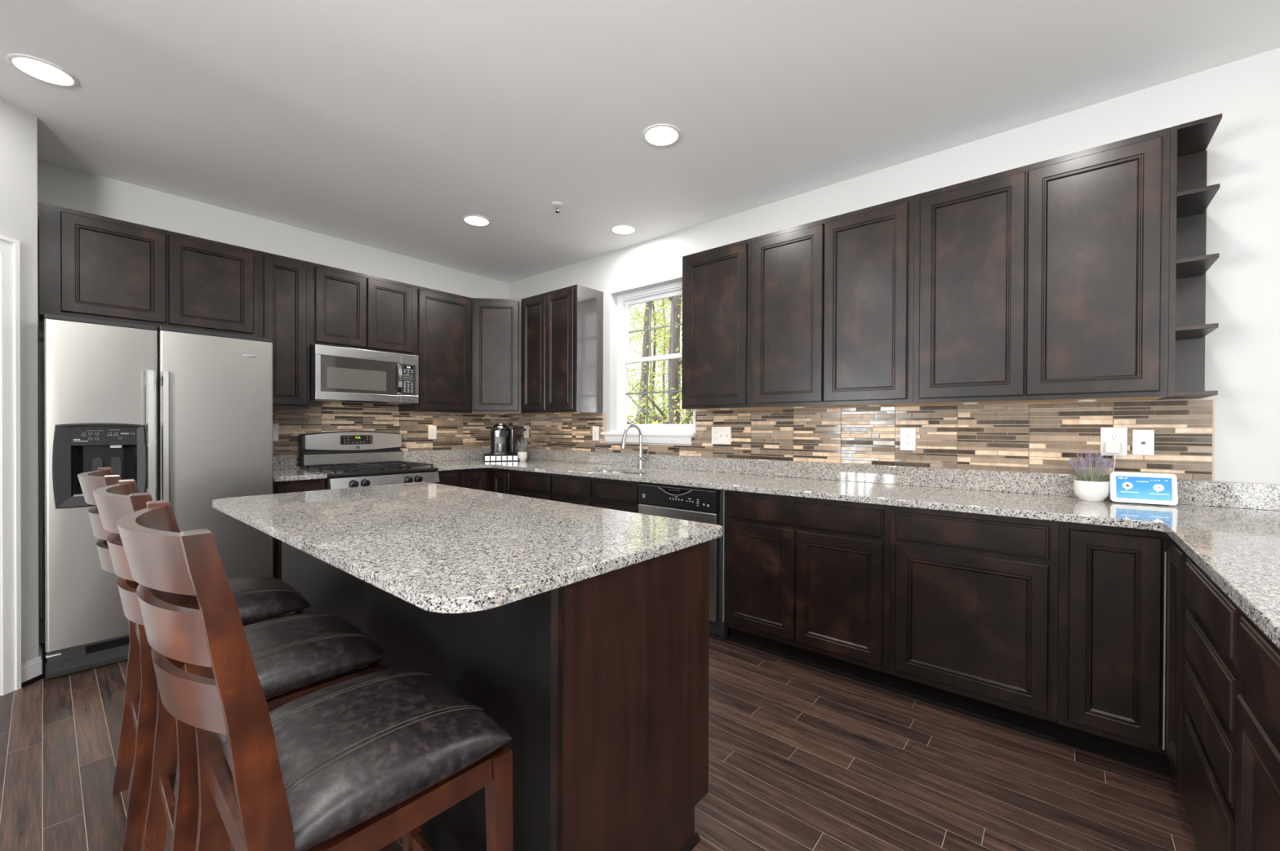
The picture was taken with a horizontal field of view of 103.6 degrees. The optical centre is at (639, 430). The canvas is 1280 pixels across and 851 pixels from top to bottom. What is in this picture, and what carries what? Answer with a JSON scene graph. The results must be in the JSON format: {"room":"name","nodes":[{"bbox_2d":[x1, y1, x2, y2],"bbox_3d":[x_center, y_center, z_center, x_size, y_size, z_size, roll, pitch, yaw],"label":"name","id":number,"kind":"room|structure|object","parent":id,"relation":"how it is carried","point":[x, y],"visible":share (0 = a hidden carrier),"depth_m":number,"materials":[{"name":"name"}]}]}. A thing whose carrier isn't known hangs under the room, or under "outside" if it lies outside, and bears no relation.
{"room":"kitchen","nodes":[
{"label":"kitchen","id":0,"kind":"room"},
{"bbox_2d":[0,97,39,664],"bbox_3d":[-3.016,-0.154,1.858,0.497,2.722,2.064,0,0,-16],"label":"wall","id":1,"kind":"structure","parent":0,"point":[19,187],"depth_m":2.40,"materials":[{"name":"grey paint"}]},
{"bbox_2d":[0,235,21,696],"bbox_3d":[-2.862,0.163,1.870,0.026,2.088,0.960,0,0,-5],"label":"trim","id":2,"kind":"structure","parent":1,"relation":"attached to","point":[10,304],"depth_m":2.31,"materials":[{"name":"white paint"}]},
{"bbox_2d":[21,645,42,683],"bbox_3d":[-2.973,1.152,2.482,0.059,0.102,0.282,0,0,-35],"label":"baseboard","id":3,"kind":"structure","parent":1,"relation":"attached to","point":[30,669],"depth_m":2.42,"materials":[{"name":"white paint"}]},
{"bbox_2d":[21,674,44,688],"bbox_3d":[-2.905,1.195,2.405,0.014,0.018,0.098,0,0,-5],"label":"trim","id":4,"kind":"structure","parent":1,"relation":"attached to","point":[37,678],"depth_m":2.40,"materials":[{"name":"black"}]},
{"bbox_2d":[37,159,509,644],"bbox_3d":[-2.508,-0.165,4.014,0.200,2.722,3.330,0,0,40],"label":"wall","id":5,"kind":"structure","parent":0,"point":[59,185],"depth_m":3.42,"materials":[{"name":"grey paint"}]},
{"bbox_2d":[39,202,258,337],"bbox_3d":[-2.946,-0.905,3.080,0.322,0.585,0.937,0,0,40],"label":"upper cabinet","id":6,"kind":"object","parent":5,"relation":"attached to","point":[92,266],"visible":0.94,"depth_m":2.91,"materials":[{"name":"brown wood"}]},
{"bbox_2d":[258,250,310,409],"bbox_3d":[-2.548,-0.678,3.554,0.322,1.040,0.296,0,0,40],"label":"upper cabinet","id":7,"kind":"object","parent":5,"relation":"attached to","point":[284,282],"visible":0.84,"depth_m":3.46,"materials":[{"name":"brown wood"}]},
{"bbox_2d":[310,262,415,355],"bbox_3d":[-2.207,-0.907,3.955,0.322,0.585,0.757,0,0,40],"label":"upper cabinet","id":8,"kind":"object","parent":5,"relation":"attached to","point":[350,309],"visible":0.88,"depth_m":3.82,"materials":[{"name":"brown wood"}]},
{"bbox_2d":[310,344,418,404],"bbox_3d":[-2.163,-0.411,3.912,0.432,0.394,0.736,0,0,40],"label":"microwave oven","id":9,"kind":"object","parent":8,"relation":"attached to","point":[337,374],"visible":1,"depth_m":3.76,"materials":[{"name":"silver metal"}]},
{"bbox_2d":[272,401,508,466],"bbox_3d":[-2.103,0.019,4.331,0.011,0.494,2.316,0,0,40],"label":"tile backsplash","id":10,"kind":"structure","parent":5,"relation":"attached to","point":[454,431],"depth_m":4.28,"materials":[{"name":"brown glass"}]},
{"bbox_2d":[272,424,278,441],"bbox_3d":[-2.664,0.013,3.649,0.016,0.125,0.078,0,0,40],"label":"light switch","id":11,"kind":"object","parent":10,"relation":"attached to","point":[275,427],"visible":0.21,"depth_m":3.67,"materials":[{"name":"white plastic"}]},
{"bbox_2d":[427,426,436,439],"bbox_3d":[-1.887,0.015,4.576,0.009,0.125,0.078,0,0,40],"label":"wall outlet","id":12,"kind":"object","parent":10,"relation":"attached to","point":[432,430],"visible":1,"depth_m":4.57,"materials":[{"name":"white plastic"}]},
{"bbox_2d":[398,285,471,413],"bbox_3d":[-1.796,-0.681,4.445,0.322,1.040,0.519,0,0,40],"label":"upper cabinet","id":13,"kind":"object","parent":5,"relation":"attached to","point":[443,320],"visible":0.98,"depth_m":4.33,"materials":[{"name":"brown wood"}]},
{"bbox_2d":[517,451,527,461],"bbox_3d":[-1.105,0.240,4.728,0.092,0.085,0.092,0,0,40],"label":"pot","id":14,"kind":"object","parent":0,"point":[522,455],"depth_m":4.69,"materials":[{"name":"white ceramic"}]},
{"bbox_2d":[0,634,1198,850],"bbox_3d":[-0.667,1.268,-0.496,8.950,0.080,8.414,0,0,40],"label":"floor","id":15,"kind":"structure","parent":0,"point":[802,757],"depth_m":1.76,"materials":[{"name":"brown wood"}]},
{"bbox_2d":[44,313,273,679],"bbox_3d":[-2.756,0.319,2.914,0.787,1.750,0.890,0,0,40],"label":"refrigerator","id":16,"kind":"object","parent":15,"relation":"on","point":[185,415],"visible":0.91,"depth_m":2.59,"materials":[{"name":"grey metal"}]},
{"bbox_2d":[77,466,311,850],"bbox_3d":[-1.483,0.667,1.696,0.440,1.091,0.547,0,0,41],"label":"counter stool","id":17,"kind":"object","parent":15,"relation":"on","point":[257,598],"visible":0.46,"depth_m":1.59,"materials":[{"name":"brown wood"}]},
{"bbox_2d":[227,577,311,624],"bbox_3d":[-1.435,0.586,1.750,0.450,0.085,0.412,0,0,41],"label":"seat cushion","id":18,"kind":"object","parent":17,"relation":"on","point":[257,598],"depth_m":1.71,"materials":[{"name":"brown leather"}]},
{"bbox_2d":[92,479,389,850],"bbox_3d":[-1.026,0.671,1.316,0.440,1.091,0.547,0,0,42],"label":"counter stool","id":19,"kind":"object","parent":15,"relation":"on","point":[322,651],"visible":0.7,"depth_m":1.26,"materials":[{"name":"brown wood"}]},
{"bbox_2d":[243,613,386,698],"bbox_3d":[-0.977,0.590,1.370,0.450,0.085,0.412,0,0,42],"label":"seat cushion","id":20,"kind":"object","parent":19,"relation":"on","point":[322,651],"depth_m":1.30,"materials":[{"name":"brown leather"}]},
{"bbox_2d":[272,478,325,617],"bbox_3d":[-2.436,0.757,3.463,0.626,0.882,0.295,0,0,40],"label":"base cabinet","id":21,"kind":"object","parent":15,"relation":"on","point":[288,486],"visible":0.08,"depth_m":3.20,"materials":[{"name":"brown wood"}]},
{"bbox_2d":[272,468,327,481],"bbox_3d":[-2.428,0.301,3.454,0.648,0.030,0.296,0,0,40],"label":"countertop","id":22,"kind":"structure","parent":21,"relation":"on","point":[279,475],"depth_m":3.31,"materials":[{"name":"grey stone"}]},
{"bbox_2d":[272,455,296,470],"bbox_3d":[-2.704,0.232,3.615,0.019,0.102,0.406,0,0,40],"label":"granite upstand","id":23,"kind":"object","parent":22,"relation":"on","point":[279,462],"visible":0.44,"depth_m":3.70,"materials":[{"name":"grey stone"}]},
{"bbox_2d":[116,500,513,850],"bbox_3d":[-0.594,0.675,0.952,0.440,1.091,0.547,0,0,41],"label":"counter stool","id":24,"kind":"object","parent":15,"relation":"on","point":[361,763],"visible":1,"depth_m":0.83,"materials":[{"name":"brown wood"}]},
{"bbox_2d":[222,667,511,850],"bbox_3d":[-0.545,0.594,1.006,0.450,0.085,0.412,0,0,41],"label":"seat cushion","id":25,"kind":"object","parent":24,"relation":"on","point":[357,755],"depth_m":0.90,"materials":[{"name":"black leather"}]},
{"bbox_2d":[298,431,439,489],"bbox_3d":[-2.045,0.587,3.828,0.738,1.164,0.757,0,0,40],"label":"gas range","id":26,"kind":"object","parent":15,"relation":"on","point":[345,449],"visible":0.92,"depth_m":3.85,"materials":[{"name":"silver metal"}]},
{"bbox_2d":[301,464,438,478],"bbox_3d":[-2.042,0.300,3.824,0.595,0.026,0.757,0,0,40],"label":"cooktop","id":27,"kind":"object","parent":26,"relation":"in","point":[409,471],"depth_m":3.66,"materials":[{"name":"black metal"}]},
{"bbox_2d":[435,470,458,487],"bbox_3d":[-1.779,0.755,4.242,0.626,0.882,0.209,0,0,40],"label":"base cabinet","id":28,"kind":"object","parent":15,"relation":"on","point":[448,477],"visible":0.09,"depth_m":4.05,"materials":[{"name":"brown wood"}]},
{"bbox_2d":[458,467,511,494],"bbox_3d":[-1.310,0.755,4.583,0.902,0.882,0.912,0,0,40],"label":"base cabinet","id":29,"kind":"object","parent":15,"relation":"on","point":[487,479],"visible":0.2,"depth_m":4.24,"materials":[{"name":"brown wood"}]},
{"bbox_2d":[281,541,709,850],"bbox_3d":[-0.718,0.773,1.954,1.966,0.883,0.634,0,0,40],"label":"kitchen island","id":30,"kind":"object","parent":15,"relation":"on","point":[598,685],"visible":0.5,"depth_m":1.29,"materials":[{"name":"brown wood"}]},
{"bbox_2d":[212,482,722,613],"bbox_3d":[-0.790,0.315,1.893,1.993,0.030,0.954,0,0,40],"label":"countertop","id":31,"kind":"structure","parent":30,"relation":"on","point":[432,547],"depth_m":1.46,"materials":[{"name":"grey stone"}]},
{"bbox_2d":[511,470,552,500],"bbox_3d":[-0.677,0.759,4.235,0.512,0.882,0.626,0,0,40],"label":"base cabinet","id":32,"kind":"object","parent":15,"relation":"on","point":[524,483],"visible":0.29,"depth_m":3.98,"materials":[{"name":"brown wood"}]},
{"bbox_2d":[552,474,641,513],"bbox_3d":[-0.149,0.764,3.790,0.864,0.882,0.626,0,0,40],"label":"base cabinet","id":33,"kind":"object","parent":15,"relation":"on","point":[610,494],"visible":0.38,"depth_m":3.52,"materials":[{"name":"brown wood"}]},
{"bbox_2d":[637,482,728,639],"bbox_3d":[0.424,0.772,3.302,0.634,0.875,0.621,0,0,40],"label":"dishwasher","id":34,"kind":"object","parent":15,"relation":"on","point":[704,505],"visible":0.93,"depth_m":2.95,"materials":[{"name":"black plastic"}]},
{"bbox_2d":[724,489,893,691],"bbox_3d":[1.003,0.773,2.818,0.870,0.882,0.626,0,0,40],"label":"base cabinet","id":35,"kind":"object","parent":15,"relation":"on","point":[806,580],"visible":0.87,"depth_m":2.54,"materials":[{"name":"brown wood"}]},
{"bbox_2d":[889,506,1059,743],"bbox_3d":[1.564,0.778,2.345,0.593,0.882,0.626,0,0,40],"label":"base cabinet","id":36,"kind":"object","parent":15,"relation":"on","point":[974,597],"visible":0.91,"depth_m":2.09,"materials":[{"name":"brown wood"}]},
{"bbox_2d":[1057,521,1192,793],"bbox_3d":[2.040,0.783,1.740,0.912,0.882,0.936,0,0,40],"label":"base cabinet","id":37,"kind":"object","parent":15,"relation":"on","point":[1123,604],"visible":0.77,"depth_m":1.81,"materials":[{"name":"brown wood"}]},
{"bbox_2d":[421,453,1279,649],"bbox_3d":[-0.125,0.286,2.298,5.658,0.089,2.878,0,0,40],"label":"countertop","id":38,"kind":"structure","parent":37,"relation":"on","point":[1238,549],"depth_m":1.99,"materials":[{"name":"grey stone"}]},
{"bbox_2d":[400,448,490,462],"bbox_3d":[-1.715,0.229,4.786,0.019,0.102,1.126,0,0,40],"label":"granite upstand","id":39,"kind":"object","parent":38,"relation":"on","point":[420,456],"visible":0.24,"depth_m":4.65,"materials":[{"name":"grey stone"}]},
{"bbox_2d":[489,423,514,454],"bbox_3d":[-1.313,0.076,4.809,0.223,0.292,0.260,0,0,-15],"label":"coffee maker","id":40,"kind":"object","parent":38,"relation":"on","point":[502,438],"visible":1,"depth_m":4.74,"materials":[{"name":"silver metal"}]},
{"bbox_2d":[515,440,528,461],"bbox_3d":[-1.104,0.182,4.725,0.149,0.202,0.164,0,0,40],"label":"lavender","id":41,"kind":"object","parent":38,"relation":"on","point":[522,454],"visible":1,"depth_m":4.70,"materials":[{"name":"white ceramic"}]},
{"bbox_2d":[592,471,642,474],"bbox_3d":[-0.165,0.414,3.743,0.690,0.184,0.425,0,0,40],"label":"sink","id":42,"kind":"object","parent":38,"relation":"in","point":[613,472],"visible":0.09,"depth_m":3.99,"materials":[{"name":"silver metal"}]},
{"bbox_2d":[620,424,648,468],"bbox_3d":[-0.034,0.120,3.872,0.213,0.342,0.139,0,0,-36],"label":"kitchen faucet","id":43,"kind":"object","parent":38,"relation":"on","point":[641,459],"visible":1,"depth_m":3.93,"materials":[{"name":"silver metal"}]},
{"bbox_2d":[637,447,644,468],"bbox_3d":[0.006,0.211,3.955,0.052,0.160,0.052,0,0,-36],"label":"faucet","id":44,"kind":"object","parent":43,"relation":"attached to","point":[640,451],"depth_m":3.94,"materials":[{"name":"silver metal"}]},
{"bbox_2d":[509,448,1279,511],"bbox_3d":[0.804,0.246,3.384,5.639,0.102,0.019,0,0,40],"label":"granite upstand","id":45,"kind":"object","parent":38,"relation":"on","point":[1204,493],"visible":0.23,"depth_m":2.75,"materials":[{"name":"grey stone"}]},
{"bbox_2d":[1066,448,1114,502],"bbox_3d":[1.995,0.194,2.227,0.170,0.227,0.185,0,0,40],"label":"lavender","id":46,"kind":"object","parent":38,"relation":"on","point":[1091,488],"visible":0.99,"depth_m":2.20,"materials":[{"name":"white ceramic"}]},
{"bbox_2d":[1109,471,1177,505],"bbox_3d":[2.126,0.242,2.137,0.204,0.130,0.083,0,0,33],"label":"smart display","id":47,"kind":"object","parent":38,"relation":"on","point":[1148,488],"visible":1,"depth_m":2.11,"materials":[{"name":"white plastic"}]},
{"bbox_2d":[1182,558,1248,850],"bbox_3d":[1.656,0.786,1.066,0.626,0.882,0.585,0,0,40],"label":"base cabinet","id":48,"kind":"object","parent":15,"relation":"on","point":[1213,682],"visible":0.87,"depth_m":1.21,"materials":[{"name":"brown wood"}]},
{"bbox_2d":[1235,616,1279,850],"bbox_3d":[1.266,0.787,0.604,0.626,0.882,0.620,0,0,40],"label":"base cabinet","id":49,"kind":"object","parent":15,"relation":"on","point":[1257,802],"visible":0.86,"depth_m":0.93,"materials":[{"name":"brown wood"}]},
{"bbox_2d":[0,0,1279,283],"bbox_3d":[-0.523,-1.593,-0.393,9.000,0.200,8.000,0,0,40],"label":"ceiling","id":50,"kind":"structure","parent":0,"point":[384,125],"depth_m":2.24,"materials":[{"name":"white paint"}]},
{"bbox_2d":[6,53,78,87],"bbox_3d":[-2.507,-1.511,2.118,0.196,0.006,0.196,0,0,40],"label":"recessed light","id":51,"kind":"object","parent":50,"relation":"in","point":[37,68],"visible":1,"depth_m":2.11,"materials":[{"name":"white paint"}]},
{"bbox_2d":[462,214,490,226],"bbox_3d":[-1.180,-1.515,3.637,0.196,0.006,0.196,0,0,40],"label":"recessed light","id":52,"kind":"object","parent":50,"relation":"in","point":[474,220],"visible":1,"depth_m":3.62,"materials":[{"name":"white paint"}]},
{"bbox_2d":[551,201,563,213],"bbox_3d":[-0.552,-1.489,3.367,0.080,0.052,0.080,0,0,40],"label":"sprinkler","id":53,"kind":"object","parent":50,"relation":"attached to","point":[556,204],"visible":1,"depth_m":3.36,"materials":[{"name":"white paint"}]},
{"bbox_2d":[610,224,636,235],"bbox_3d":[-0.124,-1.512,3.787,0.196,0.006,0.196,0,0,40],"label":"recessed light","id":54,"kind":"object","parent":50,"relation":"in","point":[621,229],"visible":1,"depth_m":3.78,"materials":[{"name":"white paint"}]},
{"bbox_2d":[642,124,680,146],"bbox_3d":[0.111,-1.504,2.569,0.196,0.006,0.196,0,0,40],"label":"recessed light","id":55,"kind":"object","parent":50,"relation":"in","point":[658,135],"visible":1,"depth_m":2.56,"materials":[{"name":"white paint"}]},
{"bbox_2d":[509,47,1279,484],"bbox_3d":[1.954,-0.141,2.558,8.900,2.722,0.200,0,0,40],"label":"wall","id":56,"kind":"structure","parent":0,"point":[1242,354],"depth_m":2.09,"materials":[{"name":"grey paint"}]},
{"bbox_2d":[462,297,545,415],"bbox_3d":[-1.319,-0.681,4.785,0.612,1.040,0.612,0,0,40],"label":"upper cabinet","id":57,"kind":"object","parent":56,"relation":"attached to","point":[496,323],"visible":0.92,"depth_m":4.56,"materials":[{"name":"brown wood"}]},
{"bbox_2d":[520,284,603,413],"bbox_3d":[-0.707,-0.677,4.458,0.745,1.040,0.322,0,0,40],"label":"upper cabinet","id":58,"kind":"object","parent":56,"relation":"attached to","point":[562,345],"visible":0.99,"depth_m":4.27,"materials":[{"name":"brown wood"}]},
{"bbox_2d":[600,281,695,444],"bbox_3d":[0.092,-0.532,4.082,0.952,1.264,0.200,0,0,40],"label":"window","id":59,"kind":"structure","parent":56,"relation":"in","point":[669,433],"depth_m":4.16,"materials":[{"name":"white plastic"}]},
{"bbox_2d":[681,238,766,410],"bbox_3d":[0.576,-0.666,3.375,0.518,1.040,0.322,0,0,40],"label":"upper cabinet","id":60,"kind":"object","parent":56,"relation":"attached to","point":[716,348],"visible":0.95,"depth_m":3.24,"materials":[{"name":"brown wood"}]},
{"bbox_2d":[751,195,925,408],"bbox_3d":[1.118,-0.662,2.918,0.898,1.040,0.322,0,0,40],"label":"upper cabinet","id":61,"kind":"object","parent":56,"relation":"attached to","point":[833,298],"visible":0.98,"depth_m":2.75,"materials":[{"name":"brown wood"}]},
{"bbox_2d":[508,399,1214,481],"bbox_3d":[0.504,0.022,3.644,4.872,0.339,0.010,0,0,40],"label":"tile backsplash","id":62,"kind":"structure","parent":56,"relation":"attached to","point":[1024,437],"depth_m":2.69,"materials":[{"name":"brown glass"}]},
{"bbox_2d":[524,426,528,438],"bbox_3d":[-1.133,0.010,5.014,0.078,0.125,0.009,0,0,40],"label":"wall outlet","id":63,"kind":"object","parent":62,"relation":"attached to","point":[526,432],"visible":1,"depth_m":5.00,"materials":[{"name":"white plastic"}]},
{"bbox_2d":[592,426,599,440],"bbox_3d":[-0.389,0.023,4.382,0.078,0.125,0.016,0,0,40],"label":"light switch","id":64,"kind":"object","parent":62,"relation":"attached to","point":[595,428],"visible":1,"depth_m":4.38,"materials":[{"name":"white plastic"}]},
{"bbox_2d":[711,426,731,444],"bbox_3d":[0.574,0.033,3.570,0.158,0.125,0.016,0,0,40],"label":"wall outlet","id":65,"kind":"object","parent":62,"relation":"attached to","point":[720,435],"visible":1,"depth_m":3.57,"materials":[{"name":"white plastic"}]},
{"bbox_2d":[900,428,915,450],"bbox_3d":[1.490,0.047,2.801,0.078,0.125,0.009,0,0,40],"label":"wall outlet","id":66,"kind":"object","parent":62,"relation":"attached to","point":[908,436],"visible":1,"depth_m":2.80,"materials":[{"name":"white plastic"}]},
{"bbox_2d":[904,440,911,445],"bbox_3d":[1.488,0.067,2.799,0.034,0.027,0.002,0,0,40],"label":"receptacle","id":67,"kind":"object","parent":66,"relation":"attached to","point":[906,442],"depth_m":2.80,"materials":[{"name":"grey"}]},
{"bbox_2d":[904,433,911,438],"bbox_3d":[1.488,0.027,2.799,0.034,0.027,0.002,0,0,40],"label":"receptacle","id":68,"kind":"object","parent":66,"relation":"attached to","point":[906,435],"depth_m":2.80,"materials":[{"name":"grey plastic"}]},
{"bbox_2d":[1100,427,1127,456],"bbox_3d":[2.129,0.048,2.262,0.088,0.128,0.009,0,0,40],"label":"wall outlet","id":69,"kind":"object","parent":62,"relation":"attached to","point":[1107,434],"visible":0.82,"depth_m":2.26,"materials":[{"name":"white plastic"}]},
{"bbox_2d":[1105,442,1119,471],"bbox_3d":[2.130,0.178,2.221,0.114,0.256,0.052,0,0,40],"label":"power adapter","id":70,"kind":"object","parent":69,"relation":"attached to","point":[1110,447],"visible":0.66,"depth_m":2.24,"materials":[{"name":"white plastic"}]},
{"bbox_2d":[1108,434,1119,439],"bbox_3d":[2.127,0.028,2.260,0.034,0.027,0.002,0,0,40],"label":"receptacle","id":71,"kind":"object","parent":69,"relation":"attached to","point":[1111,437],"depth_m":2.26,"materials":[{"name":"grey plastic"}]},
{"bbox_2d":[1132,430,1154,455],"bbox_3d":[2.201,0.051,2.202,0.068,0.112,0.007,0,0,40],"label":"phone jack","id":72,"kind":"object","parent":62,"relation":"attached to","point":[1143,441],"visible":1,"depth_m":2.20,"materials":[{"name":"white plastic"}]},
{"bbox_2d":[913,127,1170,405],"bbox_3d":[1.800,-0.656,2.342,0.885,1.040,0.322,0,0,40],"label":"upper cabinet","id":73,"kind":"object","parent":56,"relation":"attached to","point":[1047,281],"visible":1,"depth_m":2.17,"materials":[{"name":"brown wood"}]},
{"bbox_2d":[963,402,977,404],"bbox_3d":[1.634,-0.135,2.488,0.062,0.006,0.062,0,0,40],"label":"puck light","id":74,"kind":"object","parent":73,"relation":"attached to","point":[968,403],"visible":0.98,"depth_m":2.47,"materials":[{"name":"white"}]},
{"bbox_2d":[1077,400,1096,401],"bbox_3d":[1.963,-0.132,2.211,0.062,0.006,0.062,0,0,40],"label":"puck light","id":75,"kind":"object","parent":73,"relation":"attached to","point":[1077,400],"visible":0.98,"depth_m":2.19,"materials":[{"name":"white"}]},
{"bbox_2d":[1157,113,1222,399],"bbox_3d":[2.197,-0.653,2.019,0.136,1.040,0.305,0,0,40],"label":"open shelf unit","id":76,"kind":"object","parent":56,"relation":"attached to","point":[1190,197],"visible":0.78,"depth_m":2.08,"materials":[{"name":"brown wood"}]},
{"bbox_2d":[1073,479,1109,502],"bbox_3d":[1.994,0.264,2.225,0.118,0.088,0.118,0,0,40],"label":"pot","id":77,"kind":"object","parent":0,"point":[1086,490],"depth_m":2.19,"materials":[{"name":"white ceramic"}]},
{"label":"outside","id":78,"kind":"structure","parent":0,"visible":0},
{"bbox_3d":[10.404,2.665,34.696,70.000,0.200,59.790,0,0,40],"label":"ground","id":79,"kind":"structure","parent":78,"visible":0},
{"bbox_2d":[626,306,639,419],"bbox_3d":[-1.056,-3.549,20.108,4.579,12.327,5.168,0,0,40],"label":"tree","id":80,"kind":"object","parent":79,"relation":"on","point":[630,307],"visible":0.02,"depth_m":19.04,"materials":[{"name":"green plant"}]},
{"bbox_2d":[626,303,667,423],"bbox_3d":[-0.702,-3.681,21.355,4.930,12.578,5.013,0,0,0],"label":"tree","id":81,"kind":"object","parent":79,"relation":"on","point":[642,304],"visible":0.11,"depth_m":20.89,"materials":[{"name":"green plant"}]},
{"bbox_2d":[626,300,668,421],"bbox_3d":[0.235,-4.491,38.655,5.419,14.010,4.843,0,0,40],"label":"tree","id":82,"kind":"object","parent":79,"relation":"on","point":[640,343],"visible":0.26,"depth_m":38.52,"materials":[{"name":"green plant"}]},
{"bbox_2d":[626,299,681,424],"bbox_3d":[0.003,-3.521,24.226,5.125,12.226,4.414,0,0,40],"label":"tree","id":83,"kind":"object","parent":79,"relation":"on","point":[640,370],"visible":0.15,"depth_m":24.49,"materials":[{"name":"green plant"}]},
{"bbox_2d":[626,300,682,424],"bbox_3d":[0.302,-3.714,19.120,6.291,12.673,4.312,0,0,-23],"label":"tree","id":84,"kind":"object","parent":79,"relation":"on","point":[653,305],"visible":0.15,"depth_m":19.14,"materials":[{"name":"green plant"}]},
{"bbox_2d":[627,296,682,420],"bbox_3d":[1.542,-4.456,33.094,5.414,14.006,5.176,0,0,40],"label":"tree","id":85,"kind":"object","parent":79,"relation":"on","point":[664,338],"visible":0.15,"depth_m":32.65,"materials":[{"name":"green plant"}]},
{"bbox_2d":[632,301,682,416],"bbox_3d":[1.411,-3.919,25.538,6.010,13.022,4.211,0,0,-17],"label":"tree","id":86,"kind":"object","parent":79,"relation":"on","point":[667,333],"visible":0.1,"depth_m":25.76,"materials":[{"name":"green plant"}]},
{"bbox_2d":[626,300,691,424],"bbox_3d":[0.120,-3.440,12.081,4.676,12.207,5.380,0,0,40],"label":"tree","id":87,"kind":"object","parent":79,"relation":"on","point":[646,334],"visible":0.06,"depth_m":12.21,"materials":[{"name":"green plant"}]},
{"bbox_2d":[626,295,693,424],"bbox_3d":[0.761,-3.695,10.328,5.232,12.754,5.148,0,0,40],"label":"tree","id":88,"kind":"object","parent":79,"relation":"on","point":[675,403],"visible":0.14,"depth_m":10.38,"materials":[{"name":"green plant"}]},
{"bbox_2d":[634,297,693,424],"bbox_3d":[1.777,-3.634,21.329,4.955,12.500,4.847,0,0,40],"label":"tree","id":89,"kind":"object","parent":79,"relation":"on","point":[666,308],"visible":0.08,"depth_m":21.33,"materials":[{"name":"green plant"}]},
{"bbox_2d":[654,409,688,424],"bbox_3d":[-0.059,1.201,9.520,2.490,3.134,2.583,0,0,-19],"label":"shrub","id":90,"kind":"object","parent":79,"relation":"on","point":[666,420],"visible":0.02,"depth_m":8.96,"materials":[{"name":"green plant"}]},
{"bbox_2d":[650,299,693,421],"bbox_3d":[2.621,-3.363,17.643,5.266,12.006,4.245,0,0,23],"label":"tree","id":91,"kind":"object","parent":79,"relation":"on","point":[682,300],"visible":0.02,"depth_m":17.55,"materials":[{"name":"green plant"}]},
{"bbox_2d":[653,298,693,424],"bbox_3d":[1.620,-3.603,15.809,5.716,12.501,4.882,0,0,40],"label":"tree","id":92,"kind":"object","parent":79,"relation":"on","point":[689,411],"visible":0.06,"depth_m":15.40,"materials":[{"name":"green plant"}]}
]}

